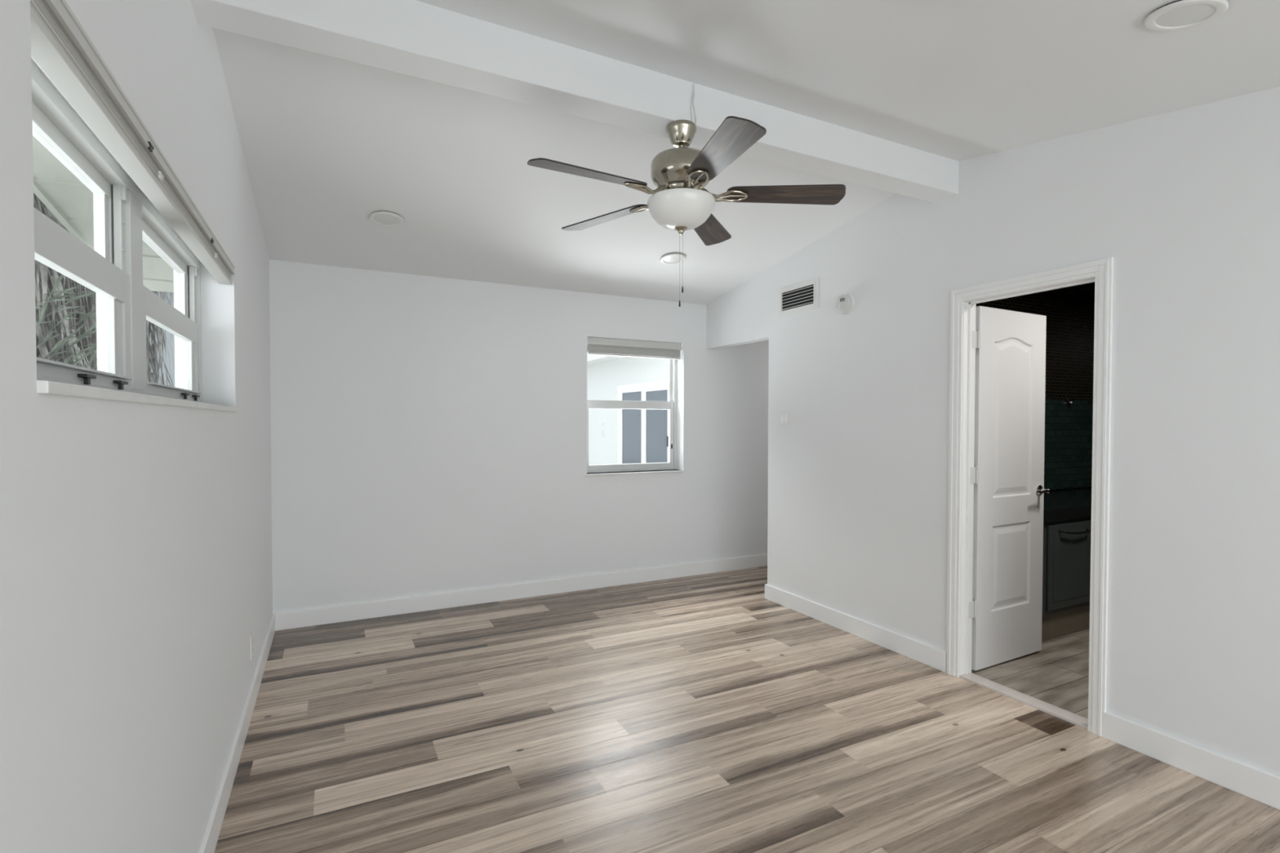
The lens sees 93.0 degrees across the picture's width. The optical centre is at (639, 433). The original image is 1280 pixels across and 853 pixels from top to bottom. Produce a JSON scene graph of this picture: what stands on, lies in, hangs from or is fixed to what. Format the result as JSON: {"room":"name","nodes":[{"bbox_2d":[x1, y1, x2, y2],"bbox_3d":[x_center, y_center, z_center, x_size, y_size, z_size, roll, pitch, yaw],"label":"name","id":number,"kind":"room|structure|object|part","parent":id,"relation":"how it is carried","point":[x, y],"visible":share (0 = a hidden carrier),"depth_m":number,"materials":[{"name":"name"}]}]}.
{"room":"empty bedroom","nodes":[
{"label":"empty bedroom","id":0,"kind":"room"},
{"bbox_2d":[32,135,173,292],"bbox_3d":[-1.475,-1.040,0.898,0.692,0.794,7.769,0,1,-27],"label":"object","id":1,"kind":"structure","parent":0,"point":[69,193],"depth_m":3.09,"materials":[{"name":"wood"}]},
{"bbox_2d":[0,0,272,852],"bbox_3d":[-1.010,-0.110,0.983,0.200,3.100,6.869,0,1,-27],"label":"wall","id":2,"kind":"structure","parent":0,"point":[136,566],"depth_m":1.23,"materials":[{"name":"white paint"}]},
{"bbox_2d":[33,180,93,249],"bbox_3d":[-2.833,-1.278,2.784,0.030,0.675,3.169,0,1,-27],"label":"trim","id":3,"kind":"structure","parent":2,"relation":"attached to","point":[40,193],"depth_m":3.14,"materials":[{"name":"white wood"}]},
{"bbox_2d":[31,61,239,412],"bbox_3d":[-1.320,-0.369,1.623,0.197,0.598,1.890,0,1,-27],"label":"window","id":4,"kind":"structure","parent":2,"relation":"in","point":[123,217],"depth_m":1.54,"materials":[{"name":"wood"}]},
{"bbox_3d":[-1.175,-0.492,1.173,0.028,0.275,0.900,0,1,-27],"label":"sash","id":5,"kind":"part","parent":4,"relation":"part of","materials":[{"name":"white plastic"}]},
{"bbox_3d":[-1.148,-0.254,1.191,0.023,0.305,0.894,0,1,-27],"label":"sash","id":6,"kind":"part","parent":4,"relation":"part of","materials":[{"name":"white plastic"}]},
{"bbox_3d":[-1.131,-0.133,1.202,0.014,0.006,0.800,0,1,-27],"label":"lift rail","id":7,"kind":"part","parent":4,"relation":"part of","materials":[{"name":"white plastic"}]},
{"bbox_2d":[30,0,235,284],"bbox_3d":[-1.262,-0.627,1.646,0.059,0.078,1.864,0,1,-27],"label":"window blind","id":8,"kind":"object","parent":4,"relation":"attached to","point":[60,46],"visible":1,"depth_m":1.16,"materials":[{"name":"grey plastic"}]},
{"bbox_3d":[-1.291,-0.079,1.643,0.130,0.018,1.890,0,1,-27],"label":"sill","id":9,"kind":"part","parent":4,"relation":"part of","materials":[{"name":"stone"}]},
{"bbox_3d":[-1.610,-0.509,2.034,0.028,0.275,0.810,0,1,-27],"label":"sash","id":10,"kind":"part","parent":4,"relation":"part of","materials":[{"name":"white plastic"}]},
{"bbox_3d":[-1.583,-0.271,2.053,0.023,0.305,0.804,0,1,-27],"label":"sash","id":11,"kind":"part","parent":4,"relation":"part of","materials":[{"name":"white plastic"}]},
{"bbox_3d":[-1.566,-0.150,2.063,0.014,0.006,0.710,0,1,-27],"label":"lift rail","id":12,"kind":"part","parent":4,"relation":"part of","materials":[{"name":"white plastic"}]},
{"bbox_2d":[198,613,275,852],"bbox_3d":[-0.913,1.283,1.051,0.015,0.112,6.454,0,1,-27],"label":"baseboard","id":13,"kind":"structure","parent":2,"relation":"attached to","point":[209,842],"depth_m":2.31,"materials":[{"name":"white paint"}]},
{"bbox_2d":[249,631,253,660],"bbox_3d":[-1.850,1.014,2.896,0.009,0.116,0.072,0,1,-27],"label":"wall outlet","id":14,"kind":"object","parent":2,"relation":"attached to","point":[251,633],"visible":1,"depth_m":2.88,"materials":[{"name":"white plastic"}]},
{"bbox_2d":[269,259,768,613],"bbox_3d":[-0.122,-0.189,5.166,5.158,3.100,0.200,0,1,-27],"label":"wall","id":15,"kind":"structure","parent":0,"point":[428,434],"depth_m":4.50,"materials":[{"name":"white paint"}]},
{"bbox_2d":[274,553,767,631],"bbox_3d":[-0.120,1.207,5.074,5.058,0.112,0.015,0,1,-27],"label":"baseboard","id":16,"kind":"structure","parent":15,"relation":"attached to","point":[337,614],"depth_m":4.59,"materials":[{"name":"white paint"}]},
{"bbox_2d":[586,337,681,359],"bbox_3d":[-0.038,-0.710,5.111,0.875,0.138,0.060,0,1,-27],"label":"window blind","id":17,"kind":"object","parent":15,"relation":"attached to","point":[595,346],"visible":0.92,"depth_m":5.08,"materials":[{"name":"grey plastic"}]},
{"bbox_3d":[-0.041,-0.648,5.117,0.865,0.013,0.045,0,1,-27],"label":"rail","id":18,"kind":"part","parent":17,"relation":"part of","materials":[{"name":"grey plastic"}]},
{"bbox_2d":[585,359,684,476],"bbox_3d":[-0.070,-0.220,5.184,0.919,1.128,0.214,0,1,-27],"label":"window","id":19,"kind":"structure","parent":15,"relation":"in","point":[671,405],"depth_m":5.28,"materials":[{"name":"plastic"}]},
{"bbox_3d":[-0.086,0.013,5.231,0.847,0.586,0.032,0,1,-27],"label":"sash","id":20,"kind":"part","parent":19,"relation":"part of","materials":[{"name":"white plastic"}]},
{"bbox_3d":[-0.052,0.336,5.159,0.919,0.018,0.132,0,1,-27],"label":"sill","id":21,"kind":"part","parent":19,"relation":"part of","materials":[{"name":"stone"}]},
{"bbox_3d":[-0.101,-0.498,5.254,0.853,0.514,0.028,0,1,-27],"label":"sash","id":22,"kind":"part","parent":19,"relation":"part of","materials":[{"name":"white plastic"}]},
{"bbox_2d":[212,26,895,305],"bbox_3d":[-0.370,-1.332,3.607,3.426,0.470,2.419,0,1,-27],"label":"ceiling","id":23,"kind":"structure","parent":0,"point":[328,143],"depth_m":3.25,"materials":[{"name":"white paint"}]},
{"bbox_2d":[368,210,404,226],"bbox_3d":[-1.443,-1.220,3.464,0.181,0.039,0.180,0,1,-1],"label":"recessed light","id":24,"kind":"object","parent":23,"relation":"in","point":[382,218],"visible":1,"depth_m":3.45,"materials":[{"name":"white"}]},
{"bbox_2d":[660,253,685,264],"bbox_3d":[0.234,-1.235,4.302,0.181,0.039,0.180,0,1,-1],"label":"recessed light","id":25,"kind":"object","parent":23,"relation":"in","point":[671,258],"visible":0.98,"depth_m":4.29,"materials":[{"name":"white"}]},
{"bbox_2d":[214,565,1279,852],"bbox_3d":[1.334,1.320,2.196,5.098,0.001,6.509,0,1,-27],"label":"floor","id":26,"kind":"structure","parent":0,"point":[705,713],"depth_m":2.52,"materials":[{"name":"wood"}]},
{"bbox_2d":[959,672,1088,729],"bbox_3d":[1.879,1.305,2.978,0.085,0.022,0.625,0,1,-27],"label":"threshold","id":27,"kind":"object","parent":26,"relation":"on","point":[1063,714],"depth_m":2.94,"materials":[{"name":"wood"}]},
{"bbox_2d":[415,0,1279,160],"bbox_3d":[1.106,-1.108,0.688,3.426,0.796,4.170,0,1,-27],"label":"ceiling","id":28,"kind":"structure","parent":0,"point":[957,80],"depth_m":2.10,"materials":[{"name":"white paint"}]},
{"bbox_2d":[190,0,958,202],"bbox_3d":[0.168,-1.374,2.535,3.411,0.230,0.148,0,1,-27],"label":"beam","id":29,"kind":"structure","parent":28,"relation":"attached to","point":[413,37],"depth_m":2.23,"materials":[{"name":"white paint"}]},
{"bbox_2d":[527,115,845,306],"bbox_3d":[0.146,-0.889,2.471,1.248,0.737,1.265,0,1,-27],"label":"ceiling fan","id":30,"kind":"object","parent":29,"relation":"hanging from","point":[680,202],"visible":1,"depth_m":2.41,"materials":[{"name":"silver metal"}]},
{"bbox_3d":[-0.187,-0.970,2.271,0.477,0.006,0.138,-2,14,-33],"label":"blade","id":31,"kind":"part","parent":30,"relation":"part of","materials":[{"name":"wood"}]},
{"bbox_3d":[-0.159,-0.979,2.767,0.477,0.006,0.138,-1,12,39],"label":"blade","id":32,"kind":"part","parent":30,"relation":"part of","materials":[{"name":"brown wood"}]},
{"bbox_3d":[0.039,-0.985,2.605,0.210,0.055,0.079,-1,12,39],"label":"blade arm","id":33,"kind":"part","parent":30,"relation":"part of","materials":[{"name":"silver metal"}]},
{"bbox_3d":[0.029,-0.981,2.409,0.210,0.055,0.079,-2,14,-33],"label":"blade arm","id":34,"kind":"part","parent":30,"relation":"part of","materials":[{"name":"silver metal"}]},
{"bbox_3d":[0.164,-0.682,2.505,0.002,0.279,0.002,0,1,-27],"label":"pull chain","id":35,"kind":"part","parent":30,"relation":"part of","materials":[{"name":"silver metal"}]},
{"bbox_3d":[0.169,-0.903,2.501,0.280,0.118,0.280,0,1,-27],"label":"lamp shade","id":36,"kind":"part","parent":30,"relation":"part of","materials":[{"name":"white glass"}]},
{"bbox_3d":[0.176,-0.711,2.505,0.002,0.221,0.002,0,1,-27],"label":"pull chain","id":37,"kind":"part","parent":30,"relation":"part of","materials":[{"name":"silver metal"}]},
{"bbox_3d":[0.212,-0.979,2.338,0.079,0.055,0.211,12,-1,-15],"label":"blade arm","id":38,"kind":"part","parent":30,"relation":"part of","materials":[{"name":"silver metal"}]},
{"bbox_3d":[0.224,-0.969,2.287,0.054,0.004,0.088,12,-1,-15],"label":"arm plate","id":39,"kind":"part","parent":30,"relation":"part of","materials":[{"name":"silver metal"}]},
{"bbox_3d":[0.322,-0.981,2.894,0.138,0.006,0.477,-12,-5,21],"label":"blade","id":40,"kind":"part","parent":30,"relation":"part of","materials":[{"name":"brown wood"}]},
{"bbox_3d":[0.336,-0.982,2.491,0.211,0.055,0.079,2,-11,3],"label":"blade arm","id":41,"kind":"part","parent":30,"relation":"part of","materials":[{"name":"silver metal"}]},
{"bbox_3d":[0.277,-0.966,2.091,0.138,0.006,0.477,12,-1,-15],"label":"blade","id":42,"kind":"part","parent":30,"relation":"part of","materials":[{"name":"brown wood"}]},
{"bbox_3d":[0.389,-0.973,2.486,0.088,0.004,0.054,2,-11,3],"label":"arm plate","id":43,"kind":"part","parent":30,"relation":"part of","materials":[{"name":"silver metal"}]},
{"bbox_3d":[0.592,-0.973,2.476,0.477,0.006,0.138,2,-11,3],"label":"blade","id":44,"kind":"part","parent":30,"relation":"part of","materials":[{"name":"brown wood"}]},
{"bbox_2d":[690,83,696,124],"bbox_3d":[0.216,-1.337,2.475,0.028,0.172,0.013,0,1,-27],"label":"cord","id":45,"kind":"object","parent":29,"relation":"attached to","point":[693,83],"visible":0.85,"depth_m":2.47,"materials":[{"name":"white plastic"}]},
{"bbox_2d":[1144,0,1228,31],"bbox_3d":[1.553,-1.193,1.731,0.181,0.041,0.180,0,1,3],"label":"recessed light","id":46,"kind":"object","parent":28,"relation":"in","point":[1179,15],"visible":1,"depth_m":1.72,"materials":[{"name":"white plastic"}]},
{"bbox_2d":[706,86,1279,777],"bbox_3d":[2.138,-0.134,2.460,0.100,3.100,6.669,0,1,-27],"label":"wall","id":47,"kind":"structure","parent":0,"point":[1184,203],"depth_m":2.55,"materials":[{"name":"white paint"}]},
{"bbox_2d":[779,410,790,426],"bbox_3d":[1.062,-0.106,4.467,0.012,0.116,0.114,0,1,-27],"label":"light switch","id":48,"kind":"object","parent":47,"relation":"attached to","point":[784,415],"visible":1,"depth_m":4.46,"materials":[{"name":"white plastic"}]},
{"bbox_2d":[777,277,818,316],"bbox_3d":[1.122,-0.964,4.334,0.011,0.205,0.418,0,1,-27],"label":"air vent","id":49,"kind":"object","parent":47,"relation":"in","point":[802,296],"visible":1,"depth_m":4.32,"materials":[{"name":"white plastic"}]},
{"bbox_2d":[835,293,854,315],"bbox_3d":[1.311,-0.831,3.912,0.056,0.132,0.132,0,1,-27],"label":"smoke detector","id":50,"kind":"object","parent":47,"relation":"attached to","point":[845,304],"visible":1,"depth_m":3.88,"materials":[{"name":"white plastic"}]},
{"bbox_2d":[764,583,1279,809],"bbox_3d":[2.276,1.266,2.193,0.115,0.112,5.618,0,1,-27],"label":"baseboard","id":51,"kind":"structure","parent":47,"relation":"attached to","point":[1261,786],"depth_m":2.50,"materials":[{"name":"white paint"}]},
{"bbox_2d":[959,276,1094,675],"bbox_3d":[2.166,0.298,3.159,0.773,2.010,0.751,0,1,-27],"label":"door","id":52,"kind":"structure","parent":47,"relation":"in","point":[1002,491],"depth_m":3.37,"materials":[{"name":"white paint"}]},
{"bbox_3d":[2.316,0.334,3.506,0.132,0.062,0.068,0,1,-27],"label":"lever handle","id":53,"kind":"part","parent":52,"relation":"part of","materials":[{"name":"silver metal"}]},
{"bbox_2d":[946,257,1113,737],"bbox_3d":[1.834,0.276,2.937,0.018,2.061,0.756,0,1,-27],"label":"door frame","id":54,"kind":"structure","parent":47,"relation":"in","point":[1102,270],"depth_m":2.65,"materials":[{"name":"white paint"}]},
{"bbox_2d":[971,628,1089,719],"bbox_3d":[3.218,1.355,3.697,3.042,0.118,1.950,0,1,-27],"label":"floor","id":55,"kind":"structure","parent":0,"point":[1057,675],"depth_m":3.30,"materials":[{"name":"brown wood"}]},
{"bbox_2d":[1041,487,1091,641],"bbox_3d":[3.146,0.866,4.338,2.455,0.829,0.614,0,1,-27],"label":"vanity","id":56,"kind":"object","parent":55,"relation":"on","point":[1067,513],"visible":0.23,"depth_m":3.83,"materials":[{"name":"painted wood"},{"name":"black stone"},{"name":"dark metal"}]},
{"bbox_2d":[1043,487,1091,522],"bbox_3d":[3.139,0.490,4.346,2.455,0.078,0.580,0,1,-27],"label":"countertop","id":57,"kind":"structure","parent":56,"relation":"on","point":[1073,504],"depth_m":3.90,"materials":[{"name":"black stone"}]},
{"bbox_3d":[2.716,0.828,3.832,0.490,0.525,0.017,0,1,-27],"label":"cabinet door","id":58,"kind":"part","parent":56,"relation":"part of","materials":[{"name":"grey wood"}]},
{"bbox_3d":[2.733,0.612,3.805,0.313,0.036,0.044,0,1,-27],"label":"bar handle","id":59,"kind":"part","parent":56,"relation":"part of","materials":[{"name":"black metal"}]},
{"bbox_2d":[976,288,1094,490],"bbox_3d":[3.269,0.094,3.698,3.032,2.400,2.050,0,1,-27],"label":"wall","id":60,"kind":"structure","parent":0,"point":[1069,313],"depth_m":4.75,"materials":[{"name":"black tile"}]},
{"bbox_2d":[1044,399,1093,489],"bbox_3d":[3.026,0.089,4.603,2.350,0.695,0.011,0,1,-27],"label":"backsplash panel","id":61,"kind":"object","parent":60,"relation":"attached to","point":[1068,446],"visible":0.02,"depth_m":4.76,"materials":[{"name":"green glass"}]},
{"bbox_2d":[1064,399,1074,406],"bbox_3d":[3.340,-0.238,4.719,0.060,0.060,0.052,0,1,-27],"label":"robe hook","id":62,"kind":"object","parent":60,"relation":"attached to","point":[1067,402],"visible":1,"depth_m":4.72,"materials":[{"name":"silver metal"}]},
{"bbox_2d":[1063,282,1094,293],"bbox_3d":[3.271,-1.156,3.674,3.032,0.100,2.050,0,1,-27],"label":"ceiling","id":63,"kind":"structure","parent":0,"point":[1087,287],"depth_m":4.70,"materials":[{"name":"black"}]},
{"label":"outside","id":64,"kind":"structure","parent":0,"visible":0},
{"bbox_3d":[-0.913,1.496,4.051,30.000,0.170,36.000,0,1,-27],"label":"ground","id":65,"kind":"structure","parent":64,"visible":0},
{"bbox_2d":[33,192,97,368],"bbox_3d":[-5.353,-0.880,4.454,2.129,4.561,2.128,0,1,-27],"label":"palm tree","id":66,"kind":"object","parent":65,"relation":"on","point":[43,350],"visible":0.14,"depth_m":4.68,"materials":[{"name":"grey plant"}]},
{"bbox_2d":[35,274,97,369],"bbox_3d":[-3.402,0.285,3.114,1.364,2.285,1.406,0,1,-27],"label":"shrub","id":67,"kind":"object","parent":65,"relation":"on","point":[62,342],"visible":0.15,"depth_m":3.25,"materials":[{"name":"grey plant"}]},
{"bbox_2d":[39,201,173,386],"bbox_3d":[-6.344,-0.964,7.102,1.525,4.623,1.506,0,1,-27],"label":"palm tree","id":68,"kind":"object","parent":65,"relation":"on","point":[153,376],"visible":0.04,"depth_m":6.76,"materials":[{"name":"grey plant"}]},
{"bbox_2d":[146,291,174,386],"bbox_3d":[-8.040,-0.858,8.919,4.300,4.330,0.800,0,1,-27],"label":"house","id":69,"kind":"structure","parent":65,"relation":"on","point":[170,365],"depth_m":9.24,"materials":[{"name":"grey paint"}]},
{"bbox_2d":[586,355,668,465],"bbox_3d":[1.261,-0.577,11.159,3.480,3.710,9.200,0,1,-27],"label":"house","id":70,"kind":"structure","parent":65,"relation":"on","point":[615,436],"depth_m":11.35,"materials":[{"name":"white paint"}]},
{"bbox_3d":[-0.147,0.185,11.210,0.040,2.020,0.965,0,1,-27],"label":"door panel","id":71,"kind":"part","parent":70,"relation":"part of","materials":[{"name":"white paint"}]},
{"bbox_3d":[-0.147,0.190,11.211,0.006,1.910,0.825,0,1,-27],"label":"pane","id":72,"kind":"part","parent":70,"relation":"part of","materials":[{"name":"clear glass"}]},
{"bbox_3d":[0.288,0.202,10.349,0.040,2.020,0.965,0,1,-27],"label":"door panel","id":73,"kind":"part","parent":70,"relation":"part of","materials":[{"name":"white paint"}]},
{"bbox_3d":[0.288,0.207,10.349,0.006,1.910,0.825,0,1,-27],"label":"pane","id":74,"kind":"part","parent":70,"relation":"part of","materials":[{"name":"clear glass"}]}
]}

